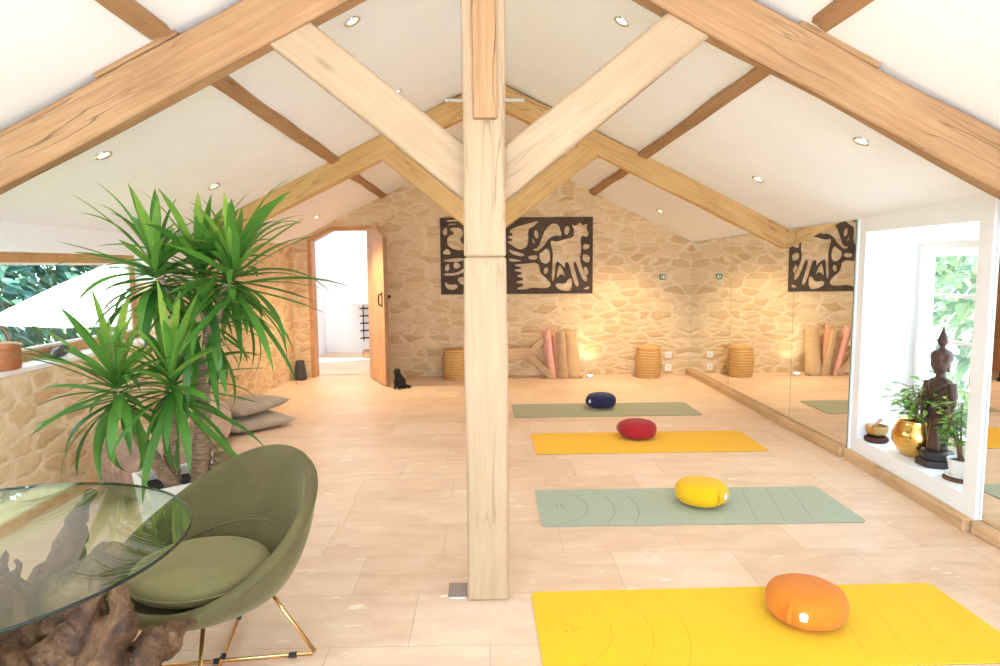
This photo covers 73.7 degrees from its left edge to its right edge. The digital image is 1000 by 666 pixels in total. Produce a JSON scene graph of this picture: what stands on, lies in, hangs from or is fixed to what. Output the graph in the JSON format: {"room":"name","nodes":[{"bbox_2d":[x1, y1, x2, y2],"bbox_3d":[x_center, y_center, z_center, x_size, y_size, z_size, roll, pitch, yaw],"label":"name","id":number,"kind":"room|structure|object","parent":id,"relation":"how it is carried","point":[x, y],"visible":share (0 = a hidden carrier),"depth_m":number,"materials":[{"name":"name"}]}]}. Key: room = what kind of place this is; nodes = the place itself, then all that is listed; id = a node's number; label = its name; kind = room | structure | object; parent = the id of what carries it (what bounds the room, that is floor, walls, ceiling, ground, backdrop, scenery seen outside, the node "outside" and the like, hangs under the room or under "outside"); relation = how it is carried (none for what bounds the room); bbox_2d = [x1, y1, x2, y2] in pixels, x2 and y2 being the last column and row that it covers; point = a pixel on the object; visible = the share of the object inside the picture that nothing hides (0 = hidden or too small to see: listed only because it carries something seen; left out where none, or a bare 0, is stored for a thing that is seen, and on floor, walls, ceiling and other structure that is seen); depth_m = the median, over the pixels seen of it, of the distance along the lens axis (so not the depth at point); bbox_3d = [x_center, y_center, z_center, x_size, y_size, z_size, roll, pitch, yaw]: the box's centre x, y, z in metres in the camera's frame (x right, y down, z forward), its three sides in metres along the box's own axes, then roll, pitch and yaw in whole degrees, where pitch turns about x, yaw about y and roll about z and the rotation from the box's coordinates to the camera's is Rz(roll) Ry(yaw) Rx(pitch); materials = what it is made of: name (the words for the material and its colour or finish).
{"room":"exercise studio","nodes":[
{"label":"exercise studio","id":0,"kind":"room"},
{"bbox_2d":[0,221,192,282],"bbox_3d":[-2.892,-0.512,3.961,0.222,0.500,4.300,-1,6,-1],"label":"wall","id":1,"kind":"structure","parent":0,"point":[14,236],"depth_m":4.26,"materials":[{"name":"white paint"}]},
{"bbox_2d":[0,242,295,535],"bbox_3d":[-2.788,0.254,3.096,0.380,1.850,11.420,-1,6,-1],"label":"wall","id":2,"kind":"structure","parent":0,"point":[25,460],"depth_m":4.27,"materials":[{"name":"stone"}]},
{"bbox_2d":[0,252,138,361],"bbox_3d":[-2.953,-0.113,3.648,0.050,0.670,3.600,-1,6,-1],"label":"window","id":3,"kind":"structure","parent":2,"relation":"in","point":[6,258],"depth_m":4.50,"materials":[{"name":"brown wood"}]},
{"bbox_2d":[0,338,157,377],"bbox_3d":[-2.864,0.235,3.685,0.212,0.030,3.600,-1,6,-1],"label":"windowsill","id":4,"kind":"structure","parent":2,"relation":"attached to","point":[30,365],"depth_m":4.10,"materials":[{"name":"white paint"}]},
{"bbox_2d":[0,325,22,371],"bbox_3d":[-2.833,0.082,3.771,0.214,0.256,0.214,-1,6,-1],"label":"pail","id":5,"kind":"object","parent":4,"relation":"on","point":[7,363],"visible":0.97,"depth_m":3.74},
{"bbox_2d":[49,344,69,356],"bbox_3d":[-2.863,0.117,4.322,0.086,0.075,0.199,-1,6,-1],"label":"ornament","id":6,"kind":"object","parent":4,"relation":"on","point":[58,351],"visible":0.86,"depth_m":4.31,"materials":[{"name":"grey stone"}]},
{"bbox_2d":[315,231,369,356],"bbox_3d":[-2.057,-0.808,10.251,2.500,2.500,2.560,-1,6,-1],"label":"wall","id":7,"kind":"structure","parent":0,"point":[339,326],"depth_m":11.34,"materials":[{"name":"white paint"}]},
{"bbox_2d":[346,231,367,303],"bbox_3d":[-1.806,-1.095,11.076,1.360,1.200,0.472,-1,6,-1],"label":"upper cabinet","id":8,"kind":"object","parent":7,"relation":"attached to","point":[356,240],"visible":0.23,"depth_m":10.83,"materials":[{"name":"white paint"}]},
{"bbox_2d":[359,305,368,340],"bbox_3d":[-2.180,-0.164,11.242,0.366,0.620,0.122,-1,6,-1],"label":"wine rack","id":9,"kind":"object","parent":8,"relation":"attached to","point":[363,308],"visible":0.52,"depth_m":11.27,"materials":[{"name":"black metal"}]},
{"bbox_2d":[291,169,691,377],"bbox_3d":[-0.157,-0.990,8.874,5.950,3.112,0.220,-1,6,-1],"label":"wall","id":10,"kind":"structure","parent":0,"point":[628,307],"depth_m":8.82,"materials":[{"name":"stone"}]},
{"bbox_2d":[307,226,370,377],"bbox_3d":[-2.094,-0.409,8.878,0.835,1.985,0.212,-1,6,-1],"label":"door frame","id":11,"kind":"structure","parent":10,"relation":"in","point":[311,241],"depth_m":8.79,"materials":[{"name":"brown wood"}]},
{"bbox_2d":[366,226,390,385],"bbox_3d":[-1.549,-0.354,8.387,0.131,1.943,0.818,-3,6,-25],"label":"door leaf","id":12,"kind":"structure","parent":11,"relation":"attached to","point":[378,296],"depth_m":8.28,"materials":[{"name":"brown wood"}]},
{"bbox_2d":[440,217,592,294],"bbox_3d":[0.220,-1.013,8.759,2.000,1.000,0.012,-1,6,-1],"label":"wall art","id":13,"kind":"object","parent":10,"relation":"attached to","point":[543,223],"visible":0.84,"depth_m":8.75},
{"bbox_2d":[659,274,664,279],"bbox_3d":[2.147,-0.741,8.825,0.072,0.072,0.022,-1,6,-1],"label":"exit sign","id":14,"kind":"object","parent":10,"relation":"attached to","point":[661,276],"visible":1,"depth_m":8.82,"materials":[{"name":"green plastic"}]},
{"bbox_2d":[665,364,670,370],"bbox_3d":[2.256,0.462,8.953,0.084,0.084,0.020,-1,6,-1],"label":"wall socket","id":15,"kind":"object","parent":10,"relation":"attached to","point":[667,366],"visible":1,"depth_m":8.94,"materials":[{"name":"white plastic"}]},
{"bbox_2d":[665,352,671,357],"bbox_3d":[2.255,0.293,8.935,0.084,0.084,0.020,-1,6,-1],"label":"wall socket","id":16,"kind":"object","parent":10,"relation":"attached to","point":[667,354],"visible":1,"depth_m":8.93,"materials":[{"name":"white plastic"}]},
{"bbox_2d":[0,352,999,665],"bbox_3d":[-0.079,1.066,4.631,6.600,0.120,14.200,-1,6,-1],"label":"floor","id":17,"kind":"structure","parent":0,"point":[386,542],"depth_m":3.68,"materials":[{"name":"tile"}]},
{"bbox_2d":[0,482,195,665],"bbox_3d":[-1.386,0.932,1.776,1.159,0.732,1.110,-1,6,-1],"label":"glass table","id":18,"kind":"object","parent":17,"relation":"on","point":[61,615],"visible":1,"depth_m":1.81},
{"bbox_2d":[101,424,192,497],"bbox_3d":[-2.297,0.832,4.391,0.595,0.430,0.595,5,8,44],"label":"knitted pouf","id":19,"kind":"object","parent":17,"relation":"on","point":[110,473],"visible":0.23,"depth_m":4.13,"materials":[{"name":"beige fabric"}]},
{"bbox_2d":[132,460,212,522],"bbox_3d":[-1.607,0.928,3.400,0.388,0.430,0.388,-5,7,-39],"label":"planter","id":20,"kind":"object","parent":17,"relation":"on","point":[153,500],"depth_m":3.28,"materials":[{"name":"white ceramic"}]},
{"bbox_2d":[8,177,349,522],"bbox_3d":[-1.488,0.200,3.224,1.363,1.911,1.166,-6,8,-44],"label":"yucca","id":21,"kind":"object","parent":17,"relation":"on","point":[190,347],"visible":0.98,"depth_m":3.14,"materials":[{"name":"green plant"}]},
{"bbox_2d":[159,397,231,446],"bbox_3d":[-2.510,0.738,5.473,0.579,0.400,0.583,-1,6,-1],"label":"knitted pouf","id":22,"kind":"object","parent":17,"relation":"on","point":[224,426],"visible":0.12,"depth_m":5.39,"materials":[{"name":"beige fabric"}]},
{"bbox_2d":[105,444,317,665],"bbox_3d":[-1.044,0.859,2.451,0.771,0.749,0.762,3,7,32],"label":"tub chair","id":23,"kind":"object","parent":17,"relation":"on","point":[252,512],"visible":0.81,"depth_m":2.50,"materials":[{"name":"green fabric"}]},
{"bbox_2d":[127,536,269,608],"bbox_3d":[-1.075,0.851,2.402,0.478,0.092,0.464,3,7,32],"label":"seat cushion","id":24,"kind":"object","parent":23,"relation":"on","point":[200,570],"depth_m":2.29,"materials":[{"name":"green fabric"}]},
{"bbox_2d":[230,410,294,432],"bbox_3d":[-2.332,0.805,6.167,0.640,0.129,0.620,5,8,41],"label":"floor cushion","id":25,"kind":"object","parent":17,"relation":"on","point":[267,418],"visible":0.51,"depth_m":6.01,"materials":[{"name":"beige fabric"}]},
{"bbox_2d":[222,394,289,416],"bbox_3d":[-2.389,0.673,6.213,0.599,0.154,0.601,2,7,27],"label":"floor cushion","id":26,"kind":"object","parent":25,"relation":"on","point":[241,407],"visible":0.75,"depth_m":6.07,"materials":[{"name":"beige fabric"}]},
{"bbox_2d":[294,360,306,379],"bbox_3d":[-2.605,0.485,8.703,0.170,0.250,0.170,-1,6,-1],"label":"vase","id":27,"kind":"object","parent":17,"relation":"on","point":[300,373],"visible":0.95,"depth_m":8.64,"materials":[{"name":"grey ceramic"}]},
{"bbox_2d":[362,349,369,357],"bbox_3d":[-2.137,0.333,10.798,0.190,0.120,0.190,-1,6,-1],"label":"basket","id":28,"kind":"object","parent":17,"relation":"on","point":[366,353],"visible":0.73,"depth_m":10.72,"materials":[{"name":"wicker"}]},
{"bbox_2d":[393,368,410,388],"bbox_3d":[-1.179,0.543,8.036,0.207,0.246,0.162,-1,6,-9],"label":"cat","id":29,"kind":"object","parent":17,"relation":"on","point":[399,380],"visible":1,"depth_m":8.01},
{"bbox_2d":[442,348,464,380],"bbox_3d":[-0.584,0.399,8.675,0.334,0.396,0.334,-1,6,-1],"label":"wicker basket","id":30,"kind":"object","parent":17,"relation":"on","point":[453,363],"visible":0.78,"depth_m":8.54,"materials":[{"name":"brown wicker"}]},
{"bbox_2d":[447,583,467,598],"bbox_3d":[-0.191,1.168,3.026,0.087,0.006,0.140,-1,6,-1],"label":"socket","id":31,"kind":"object","parent":17,"relation":"on","point":[456,590],"visible":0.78,"depth_m":3.01,"materials":[{"name":"silver metal"}]},
{"bbox_2d":[461,0,508,599],"bbox_3d":[-0.065,-0.371,2.851,0.185,3.100,0.215,-1,6,-1],"label":"post","id":32,"kind":"object","parent":17,"relation":"on","point":[482,21],"visible":1,"depth_m":2.80,"materials":[{"name":"brown wood"}]},
{"bbox_2d":[268,22,462,199],"bbox_3d":[-0.547,-1.001,2.878,1.030,0.869,0.102,-1,6,-1],"label":"beam","id":33,"kind":"structure","parent":32,"relation":"attached to","point":[308,49],"depth_m":2.83,"materials":[{"name":"brown wood"}]},
{"bbox_2d":[505,12,707,200],"bbox_3d":[0.418,-1.011,2.897,1.031,0.870,0.106,-1,6,-1],"label":"beam","id":34,"kind":"structure","parent":32,"relation":"attached to","point":[667,41],"depth_m":2.85,"materials":[{"name":"brown wood"}]},
{"bbox_2d":[508,326,555,378],"bbox_3d":[0.409,0.252,8.697,0.651,0.665,0.258,-1,6,-1],"label":"trestle","id":35,"kind":"object","parent":17,"relation":"on","point":[513,353],"visible":0.92,"depth_m":8.67,"materials":[{"name":"brown wood"}]},
{"bbox_2d":[542,329,555,378],"bbox_3d":[0.635,0.266,8.607,0.116,0.654,0.228,4,7,38],"label":"rolled mat","id":36,"kind":"object","parent":17,"relation":"on","point":[546,333],"visible":0.93,"depth_m":8.56,"materials":[{"name":"pink rubber"}]},
{"bbox_2d":[551,326,557,376],"bbox_3d":[0.733,0.241,8.798,0.151,0.665,0.089,3,7,31],"label":"rolled mat","id":37,"kind":"object","parent":17,"relation":"on","point":[553,331],"visible":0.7,"depth_m":8.76,"materials":[{"name":"pink rubber"}]},
{"bbox_2d":[555,330,567,377],"bbox_3d":[0.791,0.279,8.598,0.139,0.628,0.220,3,7,30],"label":"rolled mat","id":38,"kind":"object","parent":17,"relation":"on","point":[559,335],"visible":1,"depth_m":8.56,"materials":[{"name":"rubber"}]},
{"bbox_2d":[564,329,581,378],"bbox_3d":[0.949,0.271,8.723,0.250,0.623,0.278,-1,6,-1],"label":"mat","id":39,"kind":"object","parent":17,"relation":"on","point":[572,354],"visible":0.84,"depth_m":8.69,"materials":[{"name":"beige rubber"}]},
{"bbox_2d":[512,402,701,417],"bbox_3d":[1.048,0.777,6.764,1.838,0.006,0.605,-1,6,-2],"label":"yoga mat","id":40,"kind":"object","parent":17,"relation":"on","point":[651,408],"visible":1,"depth_m":6.71,"materials":[{"name":"green rubber"}]},
{"bbox_2d":[585,392,615,408],"bbox_3d":[1.034,0.690,6.855,0.320,0.148,0.303,-4,7,-31],"label":"cushion","id":41,"kind":"object","parent":40,"relation":"on","point":[601,400],"visible":1,"depth_m":6.75,"materials":[{"name":"blue fabric"}]},
{"bbox_2d":[635,345,661,378],"bbox_3d":[1.935,0.371,8.703,0.345,0.406,0.345,-1,6,-1],"label":"wicker basket","id":42,"kind":"object","parent":17,"relation":"on","point":[648,361],"visible":1,"depth_m":8.57,"materials":[{"name":"brown wicker"}]},
{"bbox_2d":[531,431,767,454],"bbox_3d":[1.190,0.902,5.525,1.834,0.006,0.640,-1,6,-1],"label":"yoga mat","id":43,"kind":"object","parent":17,"relation":"on","point":[668,441],"visible":1,"depth_m":5.47,"materials":[{"name":"rubber"}]},
{"bbox_2d":[617,418,656,438],"bbox_3d":[1.158,0.810,5.657,0.334,0.150,0.317,0,6,9],"label":"cushion","id":44,"kind":"object","parent":43,"relation":"on","point":[631,428],"visible":1,"depth_m":5.54,"materials":[{"name":"red fabric"}]},
{"bbox_2d":[535,486,864,526],"bbox_3d":[1.157,1.050,4.072,1.850,0.007,0.610,-1,6,-1],"label":"yoga mat","id":45,"kind":"object","parent":17,"relation":"on","point":[791,504],"visible":0.99,"depth_m":4.00,"materials":[{"name":"green rubber"}]},
{"bbox_2d":[675,475,728,507],"bbox_3d":[1.239,0.971,4.086,0.313,0.148,0.330,-5,7,-39],"label":"cushion","id":46,"kind":"object","parent":45,"relation":"on","point":[696,491],"visible":1,"depth_m":3.98,"materials":[{"name":"yellow fabric"}]},
{"bbox_2d":[532,583,999,665],"bbox_3d":[1.064,1.188,2.726,1.830,0.007,0.610,-1,6,-2],"label":"yoga mat","id":47,"kind":"object","parent":17,"relation":"on","point":[892,624],"visible":1,"depth_m":2.67,"materials":[{"name":"yellow rubber"}]},
{"bbox_2d":[765,573,848,630],"bbox_3d":[1.260,1.106,2.748,0.317,0.150,0.334,3,7,31],"label":"cushion","id":48,"kind":"object","parent":47,"relation":"on","point":[802,601],"visible":1,"depth_m":2.66,"materials":[{"name":"orange fabric"}]},
{"bbox_3d":[-0.118,-0.666,6.003,0.167,3.050,0.167,-1,6,-1],"label":"post","id":49,"kind":"object","parent":17,"relation":"on","visible":0},
{"bbox_2d":[379,145,463,224],"bbox_3d":[-0.603,-1.300,5.938,0.939,0.806,0.103,-1,6,-1],"label":"beam","id":50,"kind":"structure","parent":49,"relation":"attached to","point":[391,155],"depth_m":5.88,"materials":[{"name":"brown wood"}]},
{"bbox_2d":[445,98,523,101],"bbox_3d":[-0.131,-2.008,5.755,0.680,0.034,0.034,-1,6,-1],"label":"rod","id":51,"kind":"object","parent":49,"relation":"attached to","point":[446,99],"visible":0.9,"depth_m":5.75,"materials":[{"name":"white plastic"}]},
{"bbox_2d":[506,141,597,227],"bbox_3d":[0.377,-1.308,5.958,0.993,0.812,0.106,-1,6,-1],"label":"beam","id":52,"kind":"structure","parent":49,"relation":"attached to","point":[579,157],"depth_m":5.91,"materials":[{"name":"brown wood"}]},
{"bbox_2d":[0,0,999,255],"bbox_3d":[-0.004,-1.222,2.927,6.400,1.835,11.670,-1,6,-1],"label":"ceiling","id":53,"kind":"structure","parent":0,"point":[808,160],"depth_m":4.01,"materials":[{"name":"white paint"}]},
{"bbox_2d":[94,151,112,159],"bbox_3d":[-2.116,-0.948,3.557,0.088,0.052,0.094,0,6,6],"label":"recessed light","id":54,"kind":"object","parent":53,"relation":"in","point":[103,155],"visible":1,"depth_m":3.56,"materials":[{"name":"silver metal"}]},
{"bbox_2d":[94,0,169,40],"bbox_3d":[-1.362,-0.999,0.001,0.134,0.167,5.461,-1,6,-1],"label":"purlin","id":55,"kind":"object","parent":53,"relation":"attached to","point":[132,12],"visible":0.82,"depth_m":2.52,"materials":[{"name":"brown wood"}]},
{"bbox_2d":[0,0,366,195],"bbox_3d":[-1.302,-1.148,2.821,2.785,1.553,0.116,-1,6,-1],"label":"beam","id":56,"kind":"structure","parent":53,"relation":"attached to","point":[156,78],"depth_m":2.78,"materials":[{"name":"brown wood"}]},
{"bbox_2d":[93,29,178,77],"bbox_3d":[-1.521,-1.167,2.816,0.358,0.197,0.082,-1,6,-1],"label":"board","id":57,"kind":"object","parent":56,"relation":"on","point":[173,32],"visible":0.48,"depth_m":2.78,"materials":[{"name":"brown wood"}]},
{"bbox_2d":[209,74,338,162],"bbox_3d":[-1.450,-1.396,4.322,0.130,0.150,3.061,-1,6,-1],"label":"purlin","id":58,"kind":"object","parent":56,"relation":"on","point":[225,84],"visible":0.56,"depth_m":4.09,"materials":[{"name":"brown wood"}]},
{"bbox_2d":[208,183,220,189],"bbox_3d":[-2.121,-1.089,4.948,0.088,0.052,0.094,0,6,6],"label":"recessed light","id":59,"kind":"object","parent":53,"relation":"in","point":[216,185],"visible":1,"depth_m":4.94,"materials":[{"name":"silver metal"}]},
{"bbox_2d":[192,93,461,238],"bbox_3d":[-1.374,-1.476,5.903,2.777,1.484,0.112,-1,6,-1],"label":"beam","id":60,"kind":"structure","parent":53,"relation":"attached to","point":[446,114],"depth_m":5.86,"materials":[{"name":"brown wood"}]},
{"bbox_2d":[344,16,360,26],"bbox_3d":[-0.774,-1.634,3.495,0.088,0.052,0.094,0,6,6],"label":"recessed light","id":61,"kind":"object","parent":53,"relation":"in","point":[354,20],"visible":1,"depth_m":3.49,"materials":[{"name":"silver metal"}]},
{"bbox_2d":[348,173,386,198],"bbox_3d":[-1.508,-1.678,7.288,0.129,0.145,2.741,-1,6,-1],"label":"purlin","id":62,"kind":"object","parent":53,"relation":"attached to","point":[356,177],"visible":0.52,"depth_m":7.46,"materials":[{"name":"brown wood"}]},
{"bbox_2d":[589,169,627,194],"bbox_3d":[1.263,-1.727,7.340,0.128,0.140,2.741,-1,6,-2],"label":"purlin","id":63,"kind":"object","parent":53,"relation":"attached to","point":[618,174],"visible":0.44,"depth_m":7.56,"materials":[{"name":"brown wood"}]},
{"bbox_2d":[614,16,629,26],"bbox_3d":[0.662,-1.693,3.622,0.088,0.052,0.094,0,6,6],"label":"recessed light","id":64,"kind":"object","parent":53,"relation":"in","point":[619,20],"visible":1,"depth_m":3.62,"materials":[{"name":"silver metal"}]},
{"bbox_2d":[505,85,787,247],"bbox_3d":[1.253,-1.496,5.956,2.796,1.487,0.112,-1,6,-1],"label":"beam","id":65,"kind":"structure","parent":53,"relation":"attached to","point":[610,151],"depth_m":5.93,"materials":[{"name":"brown wood"}]},
{"bbox_2d":[752,176,763,182],"bbox_3d":[1.962,-1.170,5.073,0.088,0.052,0.094,0,6,6],"label":"recessed light","id":66,"kind":"object","parent":53,"relation":"in","point":[755,178],"visible":1,"depth_m":5.07,"materials":[{"name":"silver metal"}]},
{"bbox_2d":[626,0,999,195],"bbox_3d":[1.252,-1.208,2.868,2.684,1.497,0.112,-1,6,-1],"label":"beam","id":67,"kind":"structure","parent":53,"relation":"attached to","point":[754,33],"depth_m":2.85,"materials":[{"name":"brown wood"}]},
{"bbox_2d":[637,67,768,157],"bbox_3d":[1.324,-1.455,4.373,0.133,0.146,3.061,-1,6,-2],"label":"purlin","id":68,"kind":"object","parent":67,"relation":"on","point":[752,77],"visible":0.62,"depth_m":4.14,"materials":[{"name":"dark brown stained wood"}]},
{"bbox_2d":[800,20,881,68],"bbox_3d":[1.447,-1.230,2.870,0.359,0.196,0.080,-1,6,-1],"label":"board","id":69,"kind":"object","parent":67,"relation":"on","point":[845,47],"visible":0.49,"depth_m":2.83,"materials":[{"name":"brown wood"}]},
{"bbox_2d":[809,0,869,29],"bbox_3d":[1.407,-1.056,0.052,0.129,0.163,5.461,-1,6,-1],"label":"purlin","id":70,"kind":"object","parent":53,"relation":"attached to","point":[836,11],"visible":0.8,"depth_m":2.62,"materials":[{"name":"brown wood"}]},
{"bbox_2d":[853,137,870,145],"bbox_3d":[1.973,-1.046,3.638,0.088,0.052,0.094,0,6,6],"label":"recessed light","id":71,"kind":"object","parent":53,"relation":"in","point":[861,141],"visible":1,"depth_m":3.64,"materials":[{"name":"silver metal"}]},
{"bbox_2d":[692,191,999,530],"bbox_3d":[2.829,0.199,3.255,0.502,1.840,11.520,-1,6,-1],"label":"wall","id":72,"kind":"structure","parent":0,"point":[887,262],"depth_m":4.78,"materials":[{"name":"white paint"}]},
{"bbox_2d":[689,237,731,387],"bbox_3d":[2.549,-0.292,8.150,0.008,1.683,1.463,-1,6,-1],"label":"mirror panel","id":73,"kind":"object","parent":72,"relation":"attached to","point":[711,260],"visible":1,"depth_m":8.04,"materials":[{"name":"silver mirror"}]},
{"bbox_2d":[728,228,795,418],"bbox_3d":[2.579,-0.147,6.663,0.008,1.697,1.514,-1,6,-1],"label":"mirror panel","id":74,"kind":"object","parent":72,"relation":"attached to","point":[762,272],"visible":0.93,"depth_m":6.55,"materials":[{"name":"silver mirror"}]},
{"bbox_2d":[686,368,844,456],"bbox_3d":[2.553,0.706,7.006,0.051,0.080,3.930,-1,6,-1],"label":"board","id":75,"kind":"object","parent":72,"relation":"attached to","point":[817,439],"visible":1,"depth_m":6.15,"materials":[{"name":"brown wood"}]},
{"bbox_2d":[789,220,857,447],"bbox_3d":[2.604,-0.026,5.430,0.008,1.705,0.952,-1,6,-1],"label":"mirror panel","id":76,"kind":"object","parent":72,"relation":"attached to","point":[825,254],"visible":1,"depth_m":5.36,"materials":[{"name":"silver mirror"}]},
{"bbox_2d":[863,418,888,443],"bbox_3d":[2.714,0.704,4.807,0.164,0.156,0.164,-1,6,-1],"label":"bowl","id":77,"kind":"object","parent":72,"relation":"on","point":[876,432],"visible":1,"depth_m":4.76,"materials":[{"name":"gold metal"}]},
{"bbox_2d":[863,434,888,443],"bbox_3d":[2.715,0.763,4.813,0.164,0.038,0.164,-1,6,-1],"label":"cushion","id":78,"kind":"object","parent":72,"relation":"on","point":[872,438],"depth_m":4.76,"materials":[{"name":"red fabric"}]},
{"bbox_2d":[844,449,970,530],"bbox_3d":[2.583,0.977,4.340,0.047,0.079,1.393,0,6,2],"label":"board","id":79,"kind":"object","parent":72,"relation":"attached to","point":[943,510],"visible":1,"depth_m":4.13,"materials":[{"name":"brown wood"}]},
{"bbox_2d":[877,376,968,456],"bbox_3d":[2.748,0.556,4.367,0.497,0.540,0.492,-1,6,-1],"label":"potted ficus","id":80,"kind":"object","parent":72,"relation":"on","point":[908,433],"visible":0.68,"depth_m":4.37,"materials":[{"name":"gold metal"}]},
{"bbox_2d":[891,416,926,456],"bbox_3d":[2.781,0.696,4.451,0.295,0.244,0.295,-1,6,-1],"label":"bowl","id":81,"kind":"object","parent":80,"relation":"on","point":[908,436],"depth_m":4.37,"materials":[{"name":"gold metal"}]},
{"bbox_2d":[915,328,957,469],"bbox_3d":[2.768,0.403,4.199,0.199,0.879,0.228,-1,6,-3],"label":"statue","id":82,"kind":"object","parent":72,"relation":"on","point":[933,456],"visible":0.87,"depth_m":4.16,"materials":[{"name":"paint"}]},
{"bbox_2d":[911,241,978,455],"bbox_3d":[3.063,0.084,4.263,0.092,1.540,1.300,-1,6,-1],"label":"window","id":83,"kind":"structure","parent":72,"relation":"in","point":[927,252],"depth_m":4.74,"materials":[{"name":"white paint"}]},
{"bbox_2d":[931,395,967,483],"bbox_3d":[2.722,0.627,3.987,0.277,0.478,0.296,4,7,36],"label":"potted plant","id":84,"kind":"object","parent":72,"relation":"on","point":[955,473],"visible":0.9,"depth_m":3.95,"materials":[{"name":"green plant"}]},
{"bbox_2d":[946,455,964,477],"bbox_3d":[2.737,0.795,3.952,0.160,0.101,0.160,-1,6,-1],"label":"pot","id":85,"kind":"object","parent":84,"relation":"attached to","point":[956,463],"depth_m":3.94,"materials":[{"name":"white ceramic"}]},
{"bbox_2d":[971,521,999,548],"bbox_3d":[2.594,1.144,2.703,0.049,0.079,1.840,-1,6,-1],"label":"board","id":86,"kind":"object","parent":72,"relation":"attached to","point":[979,529],"visible":1,"depth_m":3.51,"materials":[{"name":"brown wood"}]},
{"bbox_2d":[979,219,999,530],"bbox_3d":[2.615,0.270,2.615,0.008,1.688,1.842,-1,6,-1],"label":"mirror panel","id":87,"kind":"object","parent":72,"relation":"attached to","point":[990,488],"visible":1,"depth_m":3.50,"materials":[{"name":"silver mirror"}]},
{"label":"outside","id":88,"kind":"structure","parent":0,"visible":0},
{"bbox_2d":[37,327,109,344],"bbox_3d":[-21.653,1.755,9.791,37.050,0.200,60.000,-1,6,-1],"label":"ground","id":89,"kind":"structure","parent":88,"point":[89,331],"depth_m":24.36,"materials":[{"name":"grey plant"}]},
{"bbox_2d":[0,265,36,347],"bbox_3d":[-8.402,-0.561,9.052,3.817,4.884,3.843,2,6,23],"label":"tree","id":90,"kind":"object","parent":89,"relation":"on","point":[14,286],"visible":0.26,"depth_m":9.64,"materials":[{"name":"green plant"}]},
{"bbox_2d":[19,265,83,346],"bbox_3d":[-13.782,-3.572,14.036,10.592,10.305,10.558,0,6,7],"label":"tree","id":91,"kind":"object","parent":89,"relation":"on","point":[39,270],"visible":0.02,"depth_m":15.44,"materials":[{"name":"green plant"}]},
{"bbox_2d":[0,265,103,346],"bbox_3d":[-9.537,-1.578,12.264,5.470,5.800,5.400,1,6,11],"label":"tree","id":92,"kind":"object","parent":89,"relation":"on","point":[35,335],"visible":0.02,"depth_m":12.49,"materials":[{"name":"green plant"}]},
{"bbox_2d":[0,265,115,341],"bbox_3d":[-9.621,-2.754,16.193,5.664,7.322,5.645,-2,6,-16],"label":"tree","id":93,"kind":"object","parent":89,"relation":"on","point":[70,266],"visible":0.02,"depth_m":15.24,"materials":[{"name":"green plant"}]},
{"bbox_2d":[0,265,127,327],"bbox_3d":[-4.667,0.188,8.671,2.882,2.600,2.882,-3,6,-23],"label":"parasol","id":94,"kind":"object","parent":89,"relation":"on","point":[43,309],"visible":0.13,"depth_m":7.50,"materials":[{"name":"white fabric"}]},
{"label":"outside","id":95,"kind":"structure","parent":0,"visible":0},
{"bbox_2d":[929,291,972,436],"bbox_3d":[16.458,0.684,10.459,26.700,0.200,60.000,-1,6,-1],"label":"ground","id":96,"kind":"structure","parent":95,"point":[936,330],"depth_m":14.49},
{"bbox_2d":[929,255,977,429],"bbox_3d":[5.068,0.033,7.032,2.196,2.232,2.007,1,6,11],"label":"bush","id":97,"kind":"object","parent":96,"relation":"on","point":[973,260],"visible":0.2,"depth_m":6.91,"materials":[{"name":"green plant"}]},
{"bbox_2d":[932,255,976,382],"bbox_3d":[8.074,-1.876,8.655,5.377,5.985,5.211,-4,7,-34],"label":"tree","id":98,"kind":"object","parent":96,"relation":"on","point":[962,307],"visible":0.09,"depth_m":9.21,"materials":[{"name":"green plant"}]},
{"bbox_2d":[953,257,974,358],"bbox_3d":[6.150,-0.461,6.295,3.085,3.374,3.118,-4,7,-31],"label":"bush","id":99,"kind":"object","parent":96,"relation":"on","point":[967,259],"visible":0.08,"depth_m":6.97,"materials":[{"name":"green plant"}]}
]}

